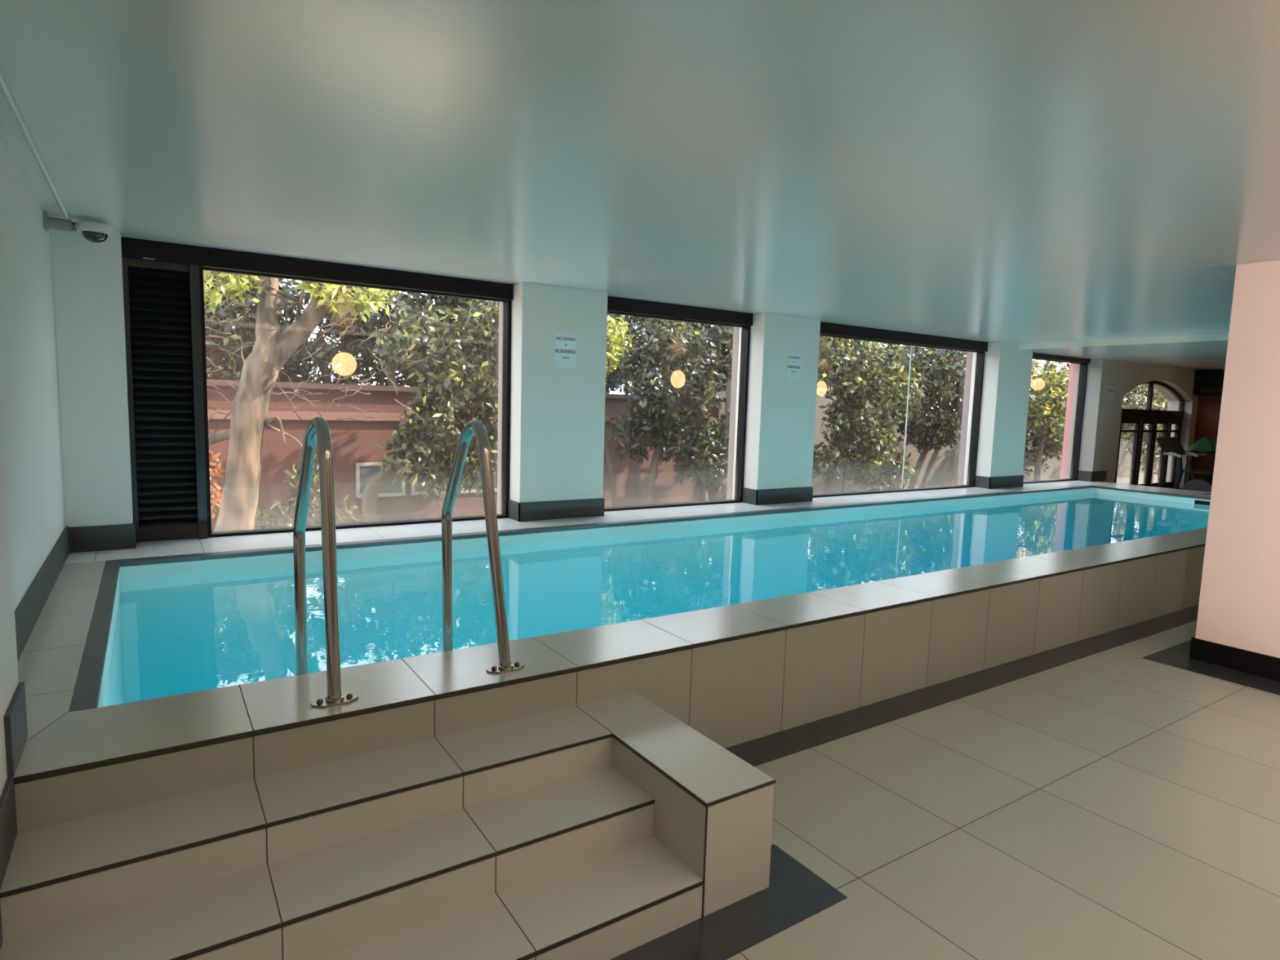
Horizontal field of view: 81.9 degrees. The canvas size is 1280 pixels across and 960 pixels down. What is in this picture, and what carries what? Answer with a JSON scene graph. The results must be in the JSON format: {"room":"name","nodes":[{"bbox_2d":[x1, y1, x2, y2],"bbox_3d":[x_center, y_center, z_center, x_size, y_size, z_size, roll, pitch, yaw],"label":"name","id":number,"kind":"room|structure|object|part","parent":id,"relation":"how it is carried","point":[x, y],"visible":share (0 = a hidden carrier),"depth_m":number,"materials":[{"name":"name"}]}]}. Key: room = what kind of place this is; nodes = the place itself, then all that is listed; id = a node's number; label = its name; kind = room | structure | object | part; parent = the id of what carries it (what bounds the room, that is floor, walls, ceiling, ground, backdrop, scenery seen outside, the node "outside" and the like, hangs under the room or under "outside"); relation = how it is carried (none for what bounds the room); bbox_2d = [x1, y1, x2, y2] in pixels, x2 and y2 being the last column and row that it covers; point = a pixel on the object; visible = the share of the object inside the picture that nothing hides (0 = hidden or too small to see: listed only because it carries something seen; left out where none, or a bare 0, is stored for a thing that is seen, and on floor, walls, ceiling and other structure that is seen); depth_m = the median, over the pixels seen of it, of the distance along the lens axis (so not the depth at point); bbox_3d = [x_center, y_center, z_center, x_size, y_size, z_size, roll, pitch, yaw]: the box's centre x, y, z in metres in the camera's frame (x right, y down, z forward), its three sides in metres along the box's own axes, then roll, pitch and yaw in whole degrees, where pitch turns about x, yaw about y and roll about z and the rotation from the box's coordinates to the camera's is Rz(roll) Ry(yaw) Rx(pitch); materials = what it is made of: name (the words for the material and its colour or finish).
{"room":"indoor swimming pool","nodes":[
{"label":"indoor swimming pool","id":0,"kind":"room"},
{"bbox_2d":[0,377,18,796],"bbox_3d":[-0.916,0.304,0.388,0.388,2.774,4.190,-2,7,-33],"label":"wall","id":1,"kind":"structure","parent":0,"point":[9,676],"depth_m":2.14,"materials":[{"name":"white paint"}]},
{"bbox_2d":[0,681,27,948],"bbox_3d":[-0.885,1.189,0.760,0.014,0.740,3.790,-2,7,-33],"label":"baseboard","id":2,"kind":"structure","parent":1,"relation":"attached to","point":[15,716],"depth_m":2.06,"materials":[{"name":"grey tile"}]},
{"bbox_2d":[0,140,66,610],"bbox_3d":[-3.138,-0.099,3.617,0.270,2.774,3.690,-2,7,-33],"label":"wall","id":3,"kind":"structure","parent":0,"point":[29,386],"depth_m":3.55,"materials":[{"name":"white paint"}]},
{"bbox_2d":[14,525,69,661],"bbox_3d":[-2.893,0.555,3.545,0.014,0.180,3.166,-2,7,-33],"label":"baseboard","id":4,"kind":"structure","parent":3,"relation":"attached to","point":[27,613],"depth_m":3.54,"materials":[{"name":"grey tile"}]},
{"bbox_2d":[42,212,113,243],"bbox_3d":[-3.402,-1.518,4.479,0.337,0.131,0.192,-2,7,-33],"label":"security camera","id":5,"kind":"object","parent":3,"relation":"attached to","point":[95,232],"visible":1,"depth_m":4.44,"materials":[{"name":"grey plastic"}]},
{"bbox_3d":[-3.486,-1.535,4.421,0.133,0.074,0.071,-2,7,-33],"label":"arm","id":6,"kind":"part","parent":5,"relation":"part of","materials":[{"name":"grey plastic"}]},
{"bbox_2d":[49,228,136,552],"bbox_3d":[-3.731,-0.602,5.068,0.374,2.112,0.530,-2,7,-33],"label":"square pillar","id":7,"kind":"structure","parent":0,"point":[88,282],"depth_m":4.86,"materials":[{"name":"white paint"}]},
{"bbox_3d":[-3.679,0.379,5.050,0.374,0.170,0.240,-2,7,-33],"label":"skirting","id":8,"kind":"part","parent":7,"relation":"part of","materials":[{"name":"grey tile"}]},
{"bbox_2d":[497,281,607,521],"bbox_3d":[-0.846,-0.239,7.035,0.892,3.074,0.530,-2,7,-33],"label":"square pillar","id":9,"kind":"structure","parent":0,"point":[557,414],"depth_m":6.75,"materials":[{"name":"white paint"}]},
{"bbox_3d":[-0.781,0.263,6.966,0.892,0.170,0.240,-2,7,-33],"label":"skirting","id":10,"kind":"part","parent":9,"relation":"part of","materials":[{"name":"grey tile"}]},
{"bbox_2d":[554,332,577,368],"bbox_3d":[-0.676,-1.180,6.723,0.225,0.313,0.004,-2,7,-33],"label":"paper notice","id":11,"kind":"object","parent":9,"relation":"attached to","point":[566,344],"visible":1,"depth_m":6.72,"materials":[{"name":"white paper"}]},
{"bbox_2d":[17,480,1211,740],"bbox_3d":[2.766,0.411,7.509,13.830,0.030,3.664,-2,7,-33],"label":"floor","id":12,"kind":"structure","parent":0,"point":[211,544],"depth_m":4.98,"materials":[{"name":"tile"}]},
{"bbox_2d":[120,236,513,542],"bbox_3d":[-2.406,-0.658,5.980,2.868,2.112,0.190,-2,7,-33],"label":"window","id":13,"kind":"structure","parent":12,"relation":"on","point":[163,287],"depth_m":5.33,"materials":[{"name":"black"}]},
{"bbox_3d":[-3.406,-0.550,5.309,0.453,1.978,0.140,-2,7,-33],"label":"louvre panel","id":14,"kind":"part","parent":13,"relation":"part of","materials":[{"name":"black metal"}]},
{"bbox_2d":[604,295,753,511],"bbox_3d":[0.342,-0.768,7.800,1.992,2.112,0.185,-2,7,-33],"label":"window","id":15,"kind":"structure","parent":12,"relation":"on","point":[615,305],"depth_m":7.95,"materials":[{"name":"brown metal"}]},
{"bbox_2d":[813,321,987,497],"bbox_3d":[3.420,-0.891,9.836,3.672,2.112,0.185,-2,7,-33],"label":"window","id":16,"kind":"structure","parent":12,"relation":"on","point":[827,329],"depth_m":10.02,"materials":[{"name":"brown metal"}]},
{"bbox_2d":[0,0,1279,343],"bbox_3d":[2.723,-1.597,4.805,11.250,0.300,7.880,-2,7,-33],"label":"ceiling","id":17,"kind":"structure","parent":0,"point":[1017,171],"depth_m":2.90,"materials":[{"name":"white paint"}]},
{"bbox_2d":[0,72,68,217],"bbox_3d":[-1.765,-1.268,1.929,0.042,0.017,6.000,-2,7,-33],"label":"cable conduit","id":18,"kind":"object","parent":17,"relation":"attached to","point":[2,84],"visible":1,"depth_m":3.03,"materials":[{"name":"white paint"}]},
{"bbox_2d":[726,311,820,505],"bbox_3d":[1.534,-0.334,8.610,0.884,3.074,0.530,-2,7,-33],"label":"square pillar","id":19,"kind":"structure","parent":0,"point":[780,420],"depth_m":8.32,"materials":[{"name":"white paint"}]},
{"bbox_3d":[1.600,0.168,8.541,0.884,0.170,0.240,-2,7,-33],"label":"skirting","id":20,"kind":"part","parent":19,"relation":"part of","materials":[{"name":"grey tile"}]},
{"bbox_2d":[786,352,800,379],"bbox_3d":[1.733,-1.281,8.316,0.208,0.290,0.004,-2,7,-33],"label":"paper notice","id":21,"kind":"object","parent":19,"relation":"attached to","point":[793,360],"visible":1,"depth_m":8.31,"materials":[{"name":"white paper"}]},
{"bbox_2d":[609,604,1279,959],"bbox_3d":[5.488,1.153,7.001,18.100,0.123,7.900,-2,7,-33],"label":"floor","id":22,"kind":"structure","parent":0,"point":[1115,803],"depth_m":3.03,"materials":[{"name":"tile"}]},
{"bbox_2d":[0,692,775,959],"bbox_3d":[-0.662,1.206,2.318,2.102,0.395,0.880,-2,7,-33],"label":"tiled steps","id":23,"kind":"structure","parent":22,"relation":"on","point":[603,828],"depth_m":2.27,"materials":[{"name":"tile"}]},
{"bbox_2d":[13,484,1210,832],"bbox_3d":[2.975,1.099,7.345,13.716,1.353,3.472,-2,7,-33],"label":"swimming pool","id":24,"kind":"object","parent":22,"relation":"in","point":[740,627],"visible":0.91,"depth_m":4.85,"materials":[{"name":"liquid"}]},
{"bbox_2d":[293,416,358,707],"bbox_3d":[-1.257,0.612,2.879,0.156,1.724,0.695,-2,7,-33],"label":"pool handrail","id":25,"kind":"object","parent":24,"relation":"attached to","point":[317,431],"visible":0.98,"depth_m":2.62,"materials":[{"name":"silver metal"}]},
{"bbox_2d":[441,419,524,673],"bbox_3d":[-0.694,0.597,3.210,0.166,1.720,0.608,-2,7,-33],"label":"pool handrail","id":26,"kind":"object","parent":24,"relation":"attached to","point":[477,427],"visible":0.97,"depth_m":2.98,"materials":[{"name":"silver metal"}]},
{"bbox_3d":[3.947,0.622,5.846,13.716,0.010,0.004,-2,7,-33],"label":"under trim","id":27,"kind":"part","parent":24,"relation":"part of","materials":[{"name":"brown tile"}]},
{"bbox_3d":[3.950,0.613,5.841,13.716,0.013,0.006,-2,7,-33],"label":"edge trim","id":28,"kind":"part","parent":24,"relation":"part of","materials":[{"name":"beige tile"}]},
{"bbox_2d":[1155,437,1198,488],"bbox_3d":[9.577,-0.039,12.355,0.800,1.277,1.600,-2,7,-33],"label":"treadmill","id":29,"kind":"object","parent":22,"relation":"on","point":[1169,446],"visible":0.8,"depth_m":12.75,"materials":[{"name":"black plastic"}]},
{"bbox_2d":[1173,450,1215,489],"bbox_3d":[10.805,0.026,13.641,0.600,1.050,1.400,-2,7,-33],"label":"rack","id":30,"kind":"object","parent":22,"relation":"on","point":[1189,458],"visible":0.17,"depth_m":14.01,"materials":[{"name":"black metal"}]},
{"bbox_3d":[10.233,-0.033,14.049,0.060,1.050,0.060,-2,7,-33],"label":"post","id":31,"kind":"part","parent":30,"relation":"part of","materials":[{"name":"black metal"}]},
{"bbox_3d":[10.649,-0.050,14.325,0.060,1.050,0.060,-2,7,-33],"label":"post","id":32,"kind":"part","parent":30,"relation":"part of","materials":[{"name":"black metal"}]},
{"bbox_2d":[1174,468,1213,475],"bbox_3d":[10.809,-0.118,13.626,0.600,0.040,1.400,-2,7,-33],"label":"shelf","id":33,"kind":"object","parent":30,"relation":"attached to","point":[1185,470],"depth_m":13.88,"materials":[{"name":"grey metal"}]},
{"bbox_2d":[1184,436,1216,452],"bbox_3d":[10.627,-0.669,13.891,0.538,0.280,0.629,-2,7,-33],"label":"cloth","id":34,"kind":"object","parent":30,"relation":"on","point":[1204,444],"visible":0.88,"depth_m":13.78,"materials":[{"name":"green fabric"}]},
{"bbox_2d":[1185,450,1215,455],"bbox_3d":[10.819,-0.466,13.589,0.600,0.040,1.400,-2,7,-33],"label":"shelf","id":35,"kind":"object","parent":30,"relation":"attached to","point":[1195,452],"depth_m":13.72,"materials":[{"name":"black rubber"}]},
{"bbox_2d":[1182,453,1212,492],"bbox_3d":[10.237,0.074,13.087,0.500,1.038,1.040,-2,7,-33],"label":"exercise bike","id":36,"kind":"object","parent":22,"relation":"on","point":[1199,485],"visible":0.27,"depth_m":13.34,"materials":[{"name":"grey"}]},
{"bbox_3d":[10.214,0.020,13.119,0.060,0.683,0.907,-2,7,-33],"label":"frame","id":37,"kind":"part","parent":36,"relation":"part of","materials":[{"name":"black metal"}]},
{"bbox_2d":[956,341,1032,488],"bbox_3d":[5.313,-0.485,11.108,0.884,3.074,0.530,-2,7,-33],"label":"square pillar","id":38,"kind":"structure","parent":0,"point":[1006,378],"depth_m":10.82,"materials":[{"name":"white paint"}]},
{"bbox_3d":[5.378,0.017,11.039,0.884,0.170,0.240,-2,7,-33],"label":"skirting","id":39,"kind":"part","parent":38,"relation":"part of","materials":[{"name":"grey tile"}]},
{"bbox_2d":[1059,363,1075,479],"bbox_3d":[7.613,-0.604,12.885,0.674,3.074,0.100,-2,7,-33],"label":"wall","id":40,"kind":"structure","parent":0,"point":[1073,366],"depth_m":12.65,"materials":[{"name":"pink paint"}]},
{"bbox_2d":[1026,340,1227,370],"bbox_3d":[10.266,-1.862,9.797,6.850,0.374,7.880,-2,7,-33],"label":"ceiling","id":41,"kind":"structure","parent":0,"point":[1199,355],"depth_m":10.98,"materials":[{"name":"white paint"}]},
{"bbox_2d":[1017,333,1228,349],"bbox_3d":[7.106,-1.648,8.372,0.006,0.086,6.162,-2,7,-33],"label":"bulkhead","id":42,"kind":"object","parent":41,"relation":"attached to","point":[1217,336],"depth_m":9.54,"materials":[{"name":"white paint"}]},
{"bbox_2d":[1066,358,1200,487],"bbox_3d":[9.109,-0.743,13.552,3.914,2.700,0.418,-2,7,-33],"label":"wall","id":43,"kind":"structure","parent":0,"point":[1102,415],"depth_m":12.60,"materials":[{"name":"beige paint"}]},
{"bbox_2d":[1022,352,1090,484],"bbox_3d":[6.556,-0.979,11.914,2.134,2.038,0.185,-2,7,-33],"label":"window","id":44,"kind":"structure","parent":43,"relation":"in","point":[1083,362],"depth_m":12.43,"materials":[{"name":"brown metal"}]},
{"bbox_2d":[1076,470,1106,481],"bbox_3d":[7.708,-0.076,12.580,0.486,0.170,0.240,-2,7,-33],"label":"baseboard","id":45,"kind":"structure","parent":43,"relation":"attached to","point":[1088,476],"depth_m":12.46,"materials":[{"name":"grey tile"}]},
{"bbox_2d":[1107,381,1115,399],"bbox_3d":[7.939,-1.514,12.421,0.208,0.290,0.004,-2,7,-33],"label":"paper notice","id":46,"kind":"object","parent":43,"relation":"attached to","point":[1112,384],"visible":1,"depth_m":12.42,"materials":[{"name":"grey paper"}]},
{"bbox_2d":[1115,380,1184,488],"bbox_3d":[9.374,-0.666,13.677,2.840,2.335,0.080,-2,7,-33],"label":"door","id":47,"kind":"structure","parent":43,"relation":"in","point":[1139,417],"depth_m":13.76,"materials":[{"name":"black wood"}]},
{"bbox_3d":[9.374,-0.666,13.677,2.840,2.335,0.080,-2,7,-33],"label":"arched frame","id":48,"kind":"part","parent":47,"relation":"part of","materials":[{"name":"black wood"}]},
{"bbox_2d":[1166,395,1222,485],"bbox_3d":[12.758,-0.460,11.873,0.300,2.700,7.480,-2,7,-33],"label":"wall","id":49,"kind":"structure","parent":0,"point":[1208,411],"depth_m":14.28,"materials":[{"name":"red brick"}]},
{"bbox_2d":[1194,369,1224,395],"bbox_3d":[11.139,-1.806,13.683,0.315,0.465,1.340,-2,7,-33],"label":"air conditioner","id":50,"kind":"object","parent":49,"relation":"attached to","point":[1207,382],"visible":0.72,"depth_m":13.96,"materials":[{"name":"black plastic"}]},
{"bbox_2d":[1200,388,1222,392],"bbox_3d":[11.009,-1.650,13.617,0.015,0.080,1.140,-2,7,-33],"label":"air vent","id":51,"kind":"object","parent":50,"relation":"attached to","point":[1202,390],"depth_m":13.94,"materials":[{"name":"black plastic"}]},
{"bbox_2d":[1189,259,1279,681],"bbox_3d":[4.618,-0.035,4.703,0.935,2.674,1.330,-2,7,-33],"label":"square pillar","id":52,"kind":"structure","parent":0,"point":[1237,628],"depth_m":4.84,"materials":[{"name":"paint"}]},
{"bbox_3d":[4.581,1.219,4.835,0.935,0.145,1.330,-2,7,-33],"label":"skirting","id":53,"kind":"part","parent":52,"relation":"part of","materials":[{"name":"black tile"}]},
{"label":"outside","id":54,"kind":"structure","parent":0,"visible":0},
{"bbox_2d":[715,471,1157,500],"bbox_3d":[2.409,-0.678,27.602,62.000,0.250,30.020,-2,7,-33],"label":"ground","id":55,"kind":"structure","parent":54,"point":[1124,478],"depth_m":23.05,"materials":[{"name":"soil"}]},
{"bbox_2d":[208,450,226,519],"bbox_3d":[-4.722,0.317,7.985,0.436,1.503,0.501,5,7,25],"label":"shrub","id":56,"kind":"object","parent":55,"relation":"on","point":[215,495],"visible":0.2,"depth_m":8.01,"materials":[{"name":"brown plant"}]},
{"bbox_2d":[203,272,310,380],"bbox_3d":[-6.766,-1.638,11.559,2.191,4.587,2.931,7,8,41],"label":"leafy tree","id":57,"kind":"object","parent":55,"relation":"on","point":[213,353],"visible":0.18,"depth_m":11.31,"materials":[{"name":"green plant"}]},
{"bbox_2d":[211,310,314,382],"bbox_3d":[-6.748,-1.159,12.341,2.528,3.472,2.068,-2,7,-33],"label":"leafy tree","id":58,"kind":"object","parent":55,"relation":"on","point":[300,369],"visible":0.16,"depth_m":12.15,"materials":[{"name":"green plant"}]},
{"bbox_2d":[253,454,367,528],"bbox_3d":[-3.887,0.373,8.486,1.474,1.349,0.916,-2,7,-33],"label":"shrub","id":59,"kind":"object","parent":55,"relation":"on","point":[313,519],"visible":0.41,"depth_m":8.38,"materials":[{"name":"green plant"}]},
{"bbox_2d":[248,333,400,386],"bbox_3d":[-5.645,-1.050,13.286,2.480,3.123,2.101,1,6,-9],"label":"leafy tree","id":60,"kind":"object","parent":55,"relation":"on","point":[328,353],"visible":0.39,"depth_m":12.96,"materials":[{"name":"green plant"}]},
{"bbox_2d":[220,278,462,378],"bbox_3d":[-5.869,-2.682,15.180,8.419,5.958,2.188,-2,7,-33],"label":"leafy tree","id":61,"kind":"object","parent":55,"relation":"on","point":[288,282],"visible":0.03,"depth_m":14.68,"materials":[{"name":"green plant"}]},
{"bbox_2d":[290,282,471,386],"bbox_3d":[-4.445,-1.917,13.261,3.305,4.922,2.097,-2,7,-33],"label":"leafy tree","id":62,"kind":"object","parent":55,"relation":"on","point":[362,331],"visible":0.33,"depth_m":12.74,"materials":[{"name":"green plant"}]},
{"bbox_2d":[361,297,498,522],"bbox_3d":[-2.450,-0.996,10.441,2.815,3.830,1.561,-2,7,-33],"label":"tree","id":63,"kind":"object","parent":55,"relation":"on","point":[418,452],"visible":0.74,"depth_m":9.93,"materials":[{"name":"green plant"}]},
{"bbox_2d":[380,336,487,388],"bbox_3d":[-3.481,-1.371,14.605,3.427,3.612,2.094,-2,7,-33],"label":"leafy tree","id":64,"kind":"object","parent":55,"relation":"on","point":[412,383],"visible":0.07,"depth_m":13.70,"materials":[{"name":"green plant"}]},
{"bbox_2d":[206,378,726,532],"bbox_3d":[-5.705,-0.297,10.417,17.500,2.200,0.600,-2,7,-33],"label":"brick building","id":65,"kind":"structure","parent":55,"relation":"on","point":[356,460],"depth_m":11.15,"materials":[{"name":"brown brick"}]},
{"bbox_3d":[-3.984,-0.009,11.343,0.630,0.425,0.025,-2,7,-33],"label":"pane","id":66,"kind":"part","parent":65,"relation":"part of","materials":[{"name":"grey glass"}]},
{"bbox_3d":[-3.305,-0.036,11.792,0.600,0.425,0.025,-2,7,-33],"label":"pane","id":67,"kind":"part","parent":65,"relation":"part of","materials":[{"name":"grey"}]},
{"bbox_3d":[-2.638,-0.063,12.233,0.600,0.425,0.025,-2,7,-33],"label":"pane","id":68,"kind":"part","parent":65,"relation":"part of","materials":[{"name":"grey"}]},
{"bbox_2d":[434,296,498,382],"bbox_3d":[-2.674,-1.774,14.214,2.850,4.542,2.163,-2,7,-33],"label":"leafy tree","id":69,"kind":"object","parent":55,"relation":"on","point":[465,300],"visible":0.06,"depth_m":13.32,"materials":[{"name":"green plant"}]},
{"bbox_2d":[605,313,635,391],"bbox_3d":[-1.641,-2.055,16.242,4.148,4.740,2.114,-2,7,-33],"label":"leafy tree","id":70,"kind":"object","parent":55,"relation":"on","point":[616,369],"visible":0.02,"depth_m":16.56,"materials":[{"name":"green plant"}]},
{"bbox_2d":[605,315,639,377],"bbox_3d":[-0.738,-1.041,11.912,1.439,3.663,1.152,-2,7,-33],"label":"sunlit tree","id":71,"kind":"object","parent":55,"relation":"on","point":[615,338],"visible":0.2,"depth_m":11.83,"materials":[{"name":"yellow plant"}]},
{"bbox_2d":[604,318,728,506],"bbox_3d":[0.409,-0.831,11.583,2.644,3.401,1.545,-2,7,-33],"label":"tree","id":72,"kind":"object","parent":55,"relation":"on","point":[665,417],"visible":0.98,"depth_m":11.47,"materials":[{"name":"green plant"}]},
{"bbox_2d":[605,313,733,501],"bbox_3d":[0.388,-1.621,14.396,3.889,4.374,2.688,4,6,20],"label":"leafy tree","id":73,"kind":"object","parent":55,"relation":"on","point":[726,342],"visible":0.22,"depth_m":13.80,"materials":[{"name":"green plant"}]},
{"bbox_2d":[720,378,731,500],"bbox_3d":[1.869,-0.880,14.937,0.310,2.860,0.310,-2,7,-33],"label":"post","id":74,"kind":"object","parent":55,"relation":"on","point":[727,405],"visible":0.02,"depth_m":14.86,"materials":[{"name":"grey"}]},
{"bbox_2d":[668,320,963,396],"bbox_3d":[4.965,-2.184,19.628,12.307,4.655,2.256,-3,7,-37],"label":"leafy tree","id":75,"kind":"object","parent":55,"relation":"on","point":[888,344],"visible":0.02,"depth_m":19.29,"materials":[{"name":"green plant"}]},
{"bbox_2d":[812,335,926,493],"bbox_3d":[3.960,-1.054,13.558,3.343,3.649,1.488,-2,7,-33],"label":"bushy tree","id":76,"kind":"object","parent":55,"relation":"on","point":[864,406],"visible":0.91,"depth_m":13.35,"materials":[{"name":"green plant"}]},
{"bbox_2d":[867,343,966,489],"bbox_3d":[7.352,-1.429,17.250,6.366,3.846,1.972,-4,8,-42],"label":"leafy tree","id":77,"kind":"object","parent":55,"relation":"on","point":[943,405],"visible":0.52,"depth_m":16.21,"materials":[{"name":"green plant"}]},
{"bbox_2d":[694,383,1160,498],"bbox_3d":[16.464,-1.409,25.712,36.600,2.520,0.400,-2,7,-33],"label":"building","id":78,"kind":"structure","parent":55,"relation":"on","point":[944,470],"depth_m":19.74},
{"bbox_2d":[1022,361,1070,478],"bbox_3d":[11.175,-1.659,20.198,5.867,3.866,1.538,-3,8,-40],"label":"leafy tree","id":79,"kind":"object","parent":55,"relation":"on","point":[1030,457],"visible":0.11,"depth_m":19.32,"materials":[{"name":"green plant"}]},
{"bbox_2d":[1026,359,1070,480],"bbox_3d":[10.246,-1.284,17.933,5.158,3.538,1.520,-4,8,-44],"label":"tree","id":80,"kind":"object","parent":55,"relation":"on","point":[1055,384],"visible":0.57,"depth_m":17.02,"materials":[{"name":"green plant"}]},
{"bbox_2d":[1120,383,1167,483],"bbox_3d":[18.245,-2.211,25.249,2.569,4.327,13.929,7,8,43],"label":"leafy tree","id":81,"kind":"object","parent":55,"relation":"on","point":[1139,394],"visible":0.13,"depth_m":21.24,"materials":[{"name":"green plant"}]},
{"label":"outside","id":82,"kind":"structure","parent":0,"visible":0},
{"bbox_3d":[-8.374,1.222,5.204,15.200,0.030,4.400,-2,7,-33],"label":"ground","id":83,"kind":"structure","parent":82,"visible":0},
{"bbox_2d":[203,270,447,532],"bbox_3d":[-3.842,-1.177,8.004,2.674,4.690,3.010,2,6,8],"label":"forked tree","id":84,"kind":"object","parent":83,"relation":"on","point":[272,349],"visible":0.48,"depth_m":7.55,"materials":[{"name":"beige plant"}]}
]}

